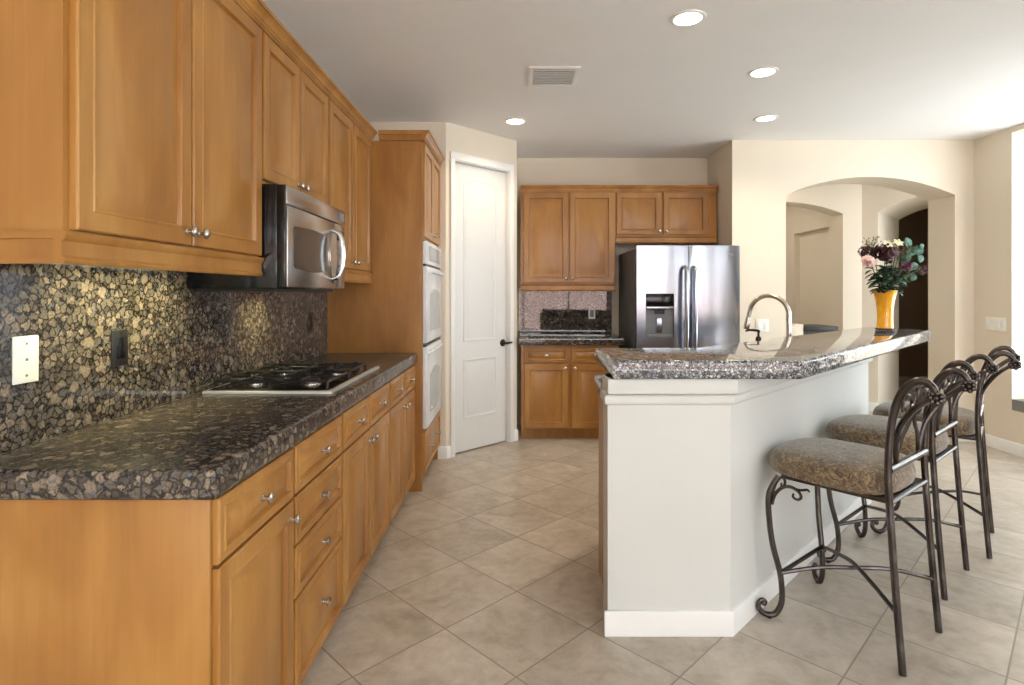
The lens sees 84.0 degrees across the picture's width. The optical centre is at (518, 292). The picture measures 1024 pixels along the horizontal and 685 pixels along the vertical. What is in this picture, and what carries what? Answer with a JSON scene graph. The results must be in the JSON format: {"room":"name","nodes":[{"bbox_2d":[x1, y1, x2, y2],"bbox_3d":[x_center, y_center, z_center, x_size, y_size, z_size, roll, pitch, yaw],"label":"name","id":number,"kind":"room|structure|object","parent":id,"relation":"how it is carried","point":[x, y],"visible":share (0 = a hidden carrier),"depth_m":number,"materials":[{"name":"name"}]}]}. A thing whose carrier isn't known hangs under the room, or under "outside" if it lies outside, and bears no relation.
{"room":"kitchen","nodes":[
{"label":"kitchen","id":0,"kind":"room"},
{"bbox_2d":[0,353,324,454],"bbox_3d":[-1.389,-0.022,1.285,0.150,2.745,9.170,0,0,0],"label":"wall","id":1,"kind":"structure","parent":0,"point":[324,353],"depth_m":1.76,"materials":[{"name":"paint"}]},
{"bbox_2d":[0,0,272,275],"bbox_3d":[-1.137,-0.580,1.712,0.349,1.030,1.025,0,0,0],"label":"upper cabinet","id":2,"kind":"object","parent":1,"relation":"attached to","point":[131,130],"visible":1,"depth_m":1.47,"materials":[{"name":"brown wood"}]},
{"bbox_2d":[0,264,326,453],"bbox_3d":[-1.308,0.142,2.533,0.011,0.524,2.666,0,0,0],"label":"backsplash","id":3,"kind":"structure","parent":1,"relation":"attached to","point":[181,340],"depth_m":1.88,"materials":[{"name":"stone"}]},
{"bbox_2d":[12,335,38,384],"bbox_3d":[-1.297,0.175,1.497,0.009,0.124,0.078,0,0,0],"label":"wall plate","id":4,"kind":"object","parent":3,"relation":"attached to","point":[25,349],"visible":1,"depth_m":1.49,"materials":[{"name":"white plastic"}]},
{"bbox_2d":[111,329,127,366],"bbox_3d":[-1.297,0.178,1.850,0.009,0.118,0.075,0,0,0],"label":"power outlet","id":5,"kind":"object","parent":3,"relation":"attached to","point":[119,338],"visible":1,"depth_m":1.84,"materials":[{"name":"black plastic"}]},
{"bbox_2d":[117,337,124,358],"bbox_3d":[-1.294,0.178,1.850,0.004,0.068,0.034,0,0,0],"label":"socket","id":6,"kind":"object","parent":5,"relation":"attached to","point":[120,340],"depth_m":1.85,"materials":[{"name":"black plastic"}]},
{"bbox_2d":[308,312,312,330],"bbox_3d":[-1.297,0.178,3.550,0.009,0.118,0.075,0,0,0],"label":"power outlet","id":7,"kind":"object","parent":3,"relation":"attached to","point":[310,314],"visible":1,"depth_m":3.53,"materials":[{"name":"black plastic"}]},
{"bbox_2d":[310,316,312,326],"bbox_3d":[-1.294,0.178,3.550,0.004,0.068,0.034,0,0,0],"label":"socket","id":8,"kind":"object","parent":7,"relation":"attached to","point":[311,317],"depth_m":3.54,"materials":[{"name":"black plastic"}]},
{"bbox_2d":[262,14,335,203],"bbox_3d":[-1.137,-0.763,2.612,0.349,0.663,0.775,0,0,0],"label":"upper cabinet","id":9,"kind":"object","parent":1,"relation":"attached to","point":[296,91],"visible":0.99,"depth_m":2.52,"materials":[{"name":"brown wood"}]},
{"bbox_2d":[187,184,345,291],"bbox_3d":[-1.080,-0.217,2.613,0.464,0.424,0.762,0,0,0],"label":"microwave","id":10,"kind":"object","parent":9,"relation":"attached to","point":[304,249],"visible":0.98,"depth_m":2.31,"materials":[{"name":"silver metal"}]},
{"bbox_2d":[328,85,376,282],"bbox_3d":[-1.137,-0.580,3.434,0.349,1.030,0.868,0,0,0],"label":"upper cabinet","id":11,"kind":"object","parent":1,"relation":"attached to","point":[350,135],"visible":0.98,"depth_m":3.41,"materials":[{"name":"brown wood"}]},
{"bbox_2d":[369,122,445,445],"bbox_3d":[-0.956,-0.022,4.690,0.717,2.745,0.100,0,0,0],"label":"wall","id":12,"kind":"structure","parent":0,"point":[437,129],"depth_m":4.64,"materials":[{"name":"paint"}]},
{"bbox_2d":[438,445,450,458],"bbox_3d":[-0.609,1.300,4.647,0.101,0.100,0.042,0,0,0],"label":"baseboard","id":13,"kind":"structure","parent":12,"relation":"attached to","point":[441,449],"depth_m":4.63,"materials":[{"name":"white paint"}]},
{"bbox_2d":[446,122,516,445],"bbox_3d":[-0.348,-0.022,4.967,0.815,2.745,0.110,0,0,-45],"label":"wall","id":14,"kind":"structure","parent":0,"point":[460,139],"depth_m":4.85,"materials":[{"name":"paint"}]},
{"bbox_2d":[450,151,513,457],"bbox_3d":[-0.344,0.092,4.960,0.726,2.515,0.126,0,0,-45],"label":"door frame","id":15,"kind":"structure","parent":14,"relation":"in","point":[455,157],"depth_m":5.05,"materials":[{"name":"white paint"}]},
{"bbox_2d":[455,163,512,452],"bbox_3d":[-0.321,0.124,4.948,0.655,2.428,0.095,0,0,-45],"label":"door","id":16,"kind":"structure","parent":15,"relation":"attached to","point":[480,193],"depth_m":4.94,"materials":[{"name":"white paint"}]},
{"bbox_2d":[514,429,517,440],"bbox_3d":[-0.033,1.300,5.194,0.058,0.100,0.014,0,0,-45],"label":"baseboard","id":17,"kind":"structure","parent":14,"relation":"attached to","point":[516,430],"depth_m":5.20,"materials":[{"name":"white paint"}]},
{"bbox_2d":[517,158,706,423],"bbox_3d":[0.318,-0.022,5.945,3.564,2.745,0.150,0,0,0],"label":"wall","id":18,"kind":"structure","parent":0,"point":[530,171],"depth_m":5.87,"materials":[{"name":"paint"}]},
{"bbox_2d":[519,288,611,331],"bbox_3d":[0.477,0.177,5.864,0.955,0.454,0.011,0,0,0],"label":"backsplash","id":19,"kind":"structure","parent":18,"relation":"attached to","point":[539,311],"depth_m":5.86,"materials":[{"name":"stone"}]},
{"bbox_2d":[588,308,594,318],"bbox_3d":[0.750,0.211,5.853,0.070,0.112,0.009,0,0,0],"label":"power outlet","id":20,"kind":"object","parent":19,"relation":"attached to","point":[591,311],"visible":1,"depth_m":5.85,"materials":[{"name":"white plastic"}]},
{"bbox_2d":[520,185,615,290],"bbox_3d":[0.477,-0.532,5.686,0.925,1.025,0.365,0,0,0],"label":"upper cabinet","id":21,"kind":"object","parent":18,"relation":"attached to","point":[567,232],"visible":1,"depth_m":5.54,"materials":[{"name":"brown wood"}]},
{"bbox_2d":[615,185,718,242],"bbox_3d":[1.435,-0.765,5.686,0.990,0.559,0.365,0,0,0],"label":"upper cabinet","id":22,"kind":"object","parent":18,"relation":"attached to","point":[643,213],"visible":1,"depth_m":5.54,"materials":[{"name":"brown wood"}]},
{"bbox_2d":[262,0,1023,157],"bbox_3d":[2.993,-1.445,3.425,9.014,0.100,13.550,0,0,0],"label":"ceiling","id":23,"kind":"structure","parent":0,"point":[647,86],"depth_m":3.49,"materials":[{"name":"paint"}]},
{"bbox_2d":[504,118,525,124],"bbox_3d":[-0.030,-1.391,4.615,0.180,0.009,0.180,0,0,0],"label":"recessed light","id":24,"kind":"object","parent":23,"relation":"in","point":[512,121],"visible":1,"depth_m":4.61,"materials":[{"name":"white paint"}]},
{"bbox_2d":[528,66,580,86],"bbox_3d":[0.220,-1.390,3.660,0.320,0.011,0.320,0,0,0],"label":"ceiling vent","id":25,"kind":"object","parent":23,"relation":"in","point":[538,76],"visible":1,"depth_m":3.66,"materials":[{"name":"white metal"}]},
{"bbox_2d":[670,9,705,26],"bbox_3d":[0.857,-1.391,2.886,0.180,0.009,0.180,0,0,0],"label":"recessed light","id":26,"kind":"object","parent":23,"relation":"in","point":[691,17],"visible":1,"depth_m":2.88,"materials":[{"name":"white paint"}]},
{"bbox_2d":[748,66,778,77],"bbox_3d":[1.540,-1.391,3.590,0.180,0.009,0.180,0,0,0],"label":"recessed light","id":27,"kind":"object","parent":23,"relation":"in","point":[761,72],"visible":1,"depth_m":3.58,"materials":[{"name":"white paint"}]},
{"bbox_2d":[754,115,777,121],"bbox_3d":[1.969,-1.391,4.536,0.180,0.009,0.180,0,0,0],"label":"recessed light","id":28,"kind":"object","parent":23,"relation":"in","point":[764,118],"visible":1,"depth_m":4.53,"materials":[{"name":"white paint"}]},
{"bbox_2d":[301,376,1023,684],"bbox_3d":[2.993,1.400,3.450,9.014,0.100,13.500,0,0,0],"label":"floor","id":29,"kind":"structure","parent":0,"point":[487,573],"depth_m":2.46,"materials":[{"name":"tile"}]},
{"bbox_2d":[0,448,300,684],"bbox_3d":[-0.991,0.913,1.550,0.642,0.873,0.465,0,0,0],"label":"base cabinet","id":30,"kind":"object","parent":29,"relation":"on","point":[93,592],"visible":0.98,"depth_m":1.32,"materials":[{"name":"brown wood"}]},
{"bbox_2d":[289,415,341,684],"bbox_3d":[-0.991,0.913,2.029,0.642,0.873,0.492,0,0,0],"label":"base cabinet","id":31,"kind":"object","parent":29,"relation":"on","point":[317,461],"visible":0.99,"depth_m":1.98,"materials":[{"name":"brown wood"}]},
{"bbox_2d":[339,382,389,606],"bbox_3d":[-0.991,0.913,2.688,0.642,0.873,0.825,0,0,0],"label":"base cabinet","id":32,"kind":"object","parent":29,"relation":"on","point":[365,454],"visible":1,"depth_m":2.60,"materials":[{"name":"brown wood"}]},
{"bbox_2d":[0,353,416,499],"bbox_3d":[-1.002,0.441,2.580,0.624,0.072,2.571,0,0,0],"label":"countertop","id":33,"kind":"structure","parent":32,"relation":"on","point":[199,446],"depth_m":1.53,"materials":[{"name":"stone"}]},
{"bbox_2d":[202,362,379,393],"bbox_3d":[-1.010,0.378,2.670,0.520,0.054,0.780,0,0,0],"label":"gas cooktop","id":34,"kind":"object","parent":33,"relation":"in","point":[292,378],"visible":1,"depth_m":2.45,"materials":[{"name":"metal"}]},
{"bbox_2d":[327,130,444,490],"bbox_3d":[-0.958,0.128,4.226,0.709,2.445,0.812,0,0,0],"label":"tall cabinet","id":35,"kind":"object","parent":29,"relation":"on","point":[383,315],"visible":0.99,"depth_m":3.87,"materials":[{"name":"brown wood"}]},
{"bbox_2d":[422,241,443,428],"bbox_3d":[-0.888,0.286,4.251,0.582,1.288,0.736,0,0,0],"label":"double wall oven","id":36,"kind":"object","parent":35,"relation":"in","point":[432,344],"visible":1,"depth_m":4.06,"materials":[{"name":"white metal"}]},
{"bbox_2d":[387,364,414,522],"bbox_3d":[-0.991,0.913,3.484,0.642,0.873,0.768,0,0,0],"label":"base cabinet","id":37,"kind":"object","parent":29,"relation":"on","point":[402,390],"visible":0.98,"depth_m":3.42,"materials":[{"name":"brown wood"}]},
{"bbox_2d":[521,345,569,437],"bbox_3d":[0.242,0.913,5.518,0.445,0.873,0.700,0,0,0],"label":"base cabinet","id":38,"kind":"object","parent":29,"relation":"on","point":[545,369],"visible":0.99,"depth_m":5.20,"materials":[{"name":"brown wood"}]},
{"bbox_2d":[569,345,617,437],"bbox_3d":[0.688,0.913,5.518,0.445,0.873,0.700,0,0,0],"label":"base cabinet","id":39,"kind":"object","parent":29,"relation":"on","point":[584,399],"visible":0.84,"depth_m":5.20,"materials":[{"name":"brown wood"}]},
{"bbox_2d":[519,332,623,344],"bbox_3d":[0.477,0.441,5.520,0.955,0.072,0.700,0,0,0],"label":"countertop","id":40,"kind":"structure","parent":39,"relation":"on","point":[525,338],"depth_m":5.17,"materials":[{"name":"stone"}]},
{"bbox_2d":[599,395,602,583],"bbox_3d":[1.150,0.913,3.175,0.624,0.873,2.217,0,0,45],"label":"base cabinet","id":41,"kind":"object","parent":29,"relation":"on","point":[600,399],"visible":0.02,"depth_m":2.67,"materials":[{"name":"brown wood"}]},
{"bbox_2d":[594,373,607,394],"bbox_3d":[1.159,0.441,3.171,0.605,0.072,2.253,0,0,45],"label":"countertop","id":42,"kind":"structure","parent":41,"relation":"on","point":[598,387],"depth_m":2.70,"materials":[{"name":"stone"}]},
{"bbox_2d":[745,329,761,340],"bbox_3d":[1.366,0.307,3.309,0.101,0.195,0.048,0,0,45],"label":"soap dispenser","id":43,"kind":"object","parent":42,"relation":"on","point":[758,337],"visible":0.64,"depth_m":3.29,"materials":[{"name":"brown metal"}]},
{"bbox_2d":[744,293,791,336],"bbox_3d":[1.585,0.204,3.647,0.318,0.402,0.120,0,0,45],"label":"kitchen faucet","id":44,"kind":"object","parent":42,"relation":"on","point":[747,322],"visible":0.69,"depth_m":3.63,"materials":[{"name":"silver metal"}]},
{"bbox_2d":[619,245,739,347],"bbox_3d":[1.481,0.466,5.366,0.912,1.768,0.968,0,0,0],"label":"refrigerator","id":45,"kind":"object","parent":29,"relation":"on","point":[671,296],"visible":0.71,"depth_m":4.98,"materials":[{"name":"silver metal"}]},
{"bbox_2d":[786,323,837,335],"bbox_3d":[2.920,0.830,5.815,0.460,1.040,0.410,0,0,0],"label":"buffet","id":46,"kind":"object","parent":29,"relation":"on","point":[797,329],"visible":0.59,"depth_m":5.62,"materials":[{"name":"paint"}]},
{"bbox_2d":[803,324,837,331],"bbox_3d":[2.981,0.355,5.815,0.339,0.050,0.410,0,0,0],"label":"countertop","id":47,"kind":"structure","parent":46,"relation":"on","point":[806,327],"depth_m":5.61,"materials":[{"name":"black stone"}]},
{"bbox_2d":[756,368,976,676],"bbox_3d":[1.384,0.821,2.299,0.535,1.060,0.658,0,0,-39],"label":"bar stool","id":48,"kind":"object","parent":29,"relation":"on","point":[887,475],"visible":1,"depth_m":2.23,"materials":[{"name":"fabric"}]},
{"bbox_2d":[769,438,915,494],"bbox_3d":[1.332,0.697,2.363,0.476,0.103,0.492,0,0,-39],"label":"seat cushion","id":49,"kind":"object","parent":48,"relation":"on","point":[851,468],"depth_m":2.22,"materials":[{"name":"fabric"}]},
{"bbox_2d":[817,354,998,600],"bbox_3d":[1.894,0.821,2.797,0.535,1.060,0.658,0,0,-41],"label":"bar stool","id":50,"kind":"object","parent":29,"relation":"on","point":[866,429],"visible":0.66,"depth_m":2.74,"materials":[{"name":"grey metal"}]},
{"bbox_2d":[826,414,948,455],"bbox_3d":[1.839,0.697,2.859,0.476,0.103,0.492,0,0,-41],"label":"seat cushion","id":51,"kind":"object","parent":50,"relation":"on","point":[866,429],"depth_m":2.74,"materials":[{"name":"fabric"}]},
{"bbox_2d":[870,345,1021,558],"bbox_3d":[2.374,0.821,3.187,0.658,1.060,0.535,0,0,41],"label":"bar stool","id":52,"kind":"object","parent":29,"relation":"on","point":[971,426],"visible":0.45,"depth_m":2.98,"materials":[{"name":"grey metal"}]},
{"bbox_2d":[873,401,974,434],"bbox_3d":[2.312,0.697,3.242,0.492,0.103,0.476,0,0,41],"label":"seat cushion","id":53,"kind":"object","parent":52,"relation":"on","point":[966,417],"depth_m":3.06,"materials":[{"name":"fabric"}]},
{"bbox_2d":[707,150,718,244],"bbox_3d":[2.123,-0.022,5.775,0.355,2.745,0.490,0,0,0],"label":"wall","id":54,"kind":"structure","parent":0,"point":[713,160],"depth_m":5.63,"materials":[{"name":"paint"}]},
{"bbox_2d":[603,363,867,618],"bbox_3d":[1.352,0.842,2.879,2.362,1.016,0.385,0,0,-37],"label":"island base","id":55,"kind":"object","parent":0,"point":[685,487],"depth_m":2.25,"materials":[{"name":"paint"}]},
{"bbox_2d":[602,374,788,393],"bbox_3d":[1.366,0.364,2.868,2.421,0.061,0.425,0,0,-37],"label":"cap","id":56,"kind":"object","parent":55,"relation":"attached to","point":[610,385],"visible":0.5,"depth_m":2.21,"materials":[{"name":"paint"}]},
{"bbox_2d":[600,358,872,404],"bbox_3d":[1.357,0.419,2.870,2.409,0.042,0.416,0,0,-37],"label":"trim","id":57,"kind":"structure","parent":55,"relation":"attached to","point":[609,399],"depth_m":2.23,"materials":[{"name":"paint"}]},
{"bbox_2d":[604,497,871,636],"bbox_3d":[1.386,1.300,2.828,2.398,0.100,0.312,0,0,-36],"label":"baseboard","id":58,"kind":"structure","parent":55,"relation":"attached to","point":[617,623],"depth_m":2.23,"materials":[{"name":"white paint"}]},
{"bbox_2d":[596,327,930,378],"bbox_3d":[1.669,0.297,3.131,3.220,0.074,0.836,0,0,-36],"label":"countertop","id":59,"kind":"structure","parent":55,"relation":"on","point":[800,356],"depth_m":2.42,"materials":[{"name":"stone"}]},
{"bbox_2d":[872,290,897,329],"bbox_3d":[2.587,0.120,4.020,0.160,0.278,0.160,0,0,0],"label":"vase","id":60,"kind":"object","parent":59,"relation":"on","point":[885,302],"visible":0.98,"depth_m":3.98,"materials":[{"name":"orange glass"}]},
{"bbox_2d":[858,244,878,285],"bbox_3d":[2.494,-0.058,4.021,0.175,0.576,0.103,0,0,43],"label":"dahlia","id":61,"kind":"object","parent":60,"relation":"in","point":[865,249],"visible":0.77,"depth_m":4.03,"materials":[{"name":"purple plant"}]},
{"bbox_2d":[861,255,879,285],"bbox_3d":[2.497,-0.018,3.995,0.228,0.496,0.078,0,0,-25],"label":"rose","id":62,"kind":"object","parent":60,"relation":"in","point":[866,260],"visible":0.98,"depth_m":3.96,"materials":[{"name":"pink plant"}]},
{"bbox_2d":[862,236,881,270],"bbox_3d":[2.525,-0.085,4.018,0.172,0.630,0.104,0,0,0],"label":"sprig","id":63,"kind":"object","parent":60,"relation":"in","point":[871,243],"visible":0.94,"depth_m":4.01,"materials":[{"name":"plant"}]},
{"bbox_2d":[865,268,893,294],"bbox_3d":[2.547,0.029,3.991,0.200,0.402,0.168,0,0,-44],"label":"stem","id":64,"kind":"object","parent":60,"relation":"in","point":[874,275],"visible":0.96,"depth_m":3.97,"materials":[{"name":"green plant"}]},
{"bbox_2d":[871,243,896,272],"bbox_3d":[2.546,-0.058,3.970,0.140,0.576,0.159,0,0,0],"label":"dahlia","id":65,"kind":"object","parent":60,"relation":"in","point":[885,253],"visible":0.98,"depth_m":3.94,"materials":[{"name":"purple plant"}]},
{"bbox_2d":[878,240,893,286],"bbox_3d":[2.552,-0.069,3.963,0.078,0.598,0.113,0,0,0],"label":"lily","id":66,"kind":"object","parent":60,"relation":"in","point":[885,241],"visible":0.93,"depth_m":3.94,"materials":[{"name":"beige plant"}]},
{"bbox_2d":[874,265,901,293],"bbox_3d":[2.577,0.016,3.985,0.186,0.427,0.178,0,0,0],"label":"stem","id":67,"kind":"object","parent":60,"relation":"in","point":[888,271],"visible":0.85,"depth_m":3.95,"materials":[{"name":"green plant"}]},
{"bbox_2d":[883,269,910,295],"bbox_3d":[2.639,0.026,4.007,0.194,0.408,0.187,0,0,0],"label":"stem","id":68,"kind":"object","parent":60,"relation":"in","point":[895,275],"visible":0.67,"depth_m":3.96,"materials":[{"name":"green plant"}]},
{"bbox_2d":[890,239,903,281],"bbox_3d":[2.588,-0.072,3.959,0.076,0.605,0.155,0,0,-30],"label":"lily","id":69,"kind":"object","parent":60,"relation":"in","point":[898,242],"visible":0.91,"depth_m":3.93,"materials":[{"name":"beige plant"}]},
{"bbox_2d":[892,247,909,279],"bbox_3d":[2.649,-0.048,4.010,0.171,0.555,0.098,0,0,0],"label":"sprig","id":70,"kind":"object","parent":60,"relation":"in","point":[903,254],"visible":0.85,"depth_m":4.00,"materials":[{"name":"green plant"}]},
{"bbox_2d":[898,262,912,287],"bbox_3d":[2.663,0.006,4.013,0.187,0.449,0.078,0,0,24],"label":"statice","id":71,"kind":"object","parent":60,"relation":"in","point":[905,266],"visible":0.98,"depth_m":3.98,"materials":[{"name":"purple plant"}]},
{"bbox_2d":[897,238,923,273],"bbox_3d":[2.731,-0.081,4.016,0.276,0.622,0.078,0,0,0],"label":"branch","id":72,"kind":"object","parent":60,"relation":"in","point":[917,250],"visible":0.87,"depth_m":4.03,"materials":[{"name":"green plant"}]},
{"bbox_2d":[902,262,918,285],"bbox_3d":[2.710,0.005,4.017,0.239,0.449,0.072,0,0,0],"label":"branch","id":73,"kind":"object","parent":60,"relation":"in","point":[912,277],"visible":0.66,"depth_m":4.03,"materials":[{"name":"green plant"}]},
{"bbox_2d":[896,265,926,283],"bbox_3d":[2.744,0.016,4.019,0.282,0.427,0.073,0,0,0],"label":"statice","id":74,"kind":"object","parent":60,"relation":"in","point":[919,268],"visible":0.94,"depth_m":4.02,"materials":[{"name":"purple plant"}]},
{"bbox_2d":[786,206,830,325],"bbox_3d":[3.842,-0.022,8.200,0.215,2.745,2.800,0,0,0],"label":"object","id":75,"kind":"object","parent":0,"point":[808,232],"visible":0.21,"depth_m":7.44,"materials":[{"name":"paint"}]},
{"bbox_2d":[786,184,861,330],"bbox_3d":[3.080,-0.022,6.680,1.760,2.745,0.240,0,0,0],"label":"wall","id":76,"kind":"structure","parent":0,"point":[842,202],"depth_m":6.56,"materials":[{"name":"paint"}]},
{"bbox_2d":[719,140,973,439],"bbox_3d":[3.123,-0.022,5.360,2.355,2.745,0.340,0,0,0],"label":"wall","id":77,"kind":"structure","parent":0,"point":[756,177],"depth_m":5.19,"materials":[{"name":"paint"}]},
{"bbox_2d":[756,319,768,331],"bbox_3d":[2.217,0.296,5.184,0.118,0.118,0.009,0,0,0],"label":"power outlet","id":78,"kind":"object","parent":77,"relation":"attached to","point":[762,325],"visible":0.91,"depth_m":5.18,"materials":[{"name":"white plastic"}]},
{"bbox_2d":[862,184,927,404],"bbox_3d":[4.874,-0.022,6.348,1.600,2.745,1.000,0,0,45],"label":"wall","id":79,"kind":"structure","parent":0,"point":[883,208],"depth_m":6.53,"materials":[{"name":"paint"}]},
{"bbox_2d":[868,402,877,411],"bbox_3d":[4.007,1.300,6.498,0.160,0.100,0.014,0,0,45],"label":"baseboard","id":80,"kind":"structure","parent":79,"relation":"attached to","point":[871,406],"depth_m":6.48,"materials":[{"name":"white paint"}]},
{"bbox_2d":[899,208,927,375],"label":"door","id":81,"kind":"structure","parent":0,"point":[913,305],"depth_m":9.20,"materials":[{"name":"wood"}]},
{"bbox_2d":[974,123,1023,444],"bbox_3d":[4.300,-0.022,0.945,0.300,2.745,8.490,0,0,0],"label":"wall","id":82,"kind":"structure","parent":0,"point":[998,156],"depth_m":4.90,"materials":[{"name":"paint"}]},
{"bbox_2d":[986,317,1005,331],"bbox_3d":[4.144,0.271,4.938,0.010,0.117,0.197,0,0,0],"label":"light switch","id":83,"kind":"object","parent":82,"relation":"attached to","point":[992,323],"visible":1,"depth_m":4.94,"materials":[{"name":"white plastic"}]},
{"bbox_2d":[974,434,1023,457],"bbox_3d":[4.143,1.300,3.891,0.014,0.100,2.570,0,0,0],"label":"baseboard","id":84,"kind":"structure","parent":82,"relation":"attached to","point":[998,443],"depth_m":4.84,"materials":[{"name":"white paint"}]},
{"bbox_2d":[1012,399,1023,412],"bbox_3d":[4.298,0.939,3.694,0.304,0.093,2.188,0,0,0],"label":"window sill","id":85,"kind":"structure","parent":82,"relation":"attached to","point":[1017,404],"depth_m":4.73,"materials":[{"name":"stone"}]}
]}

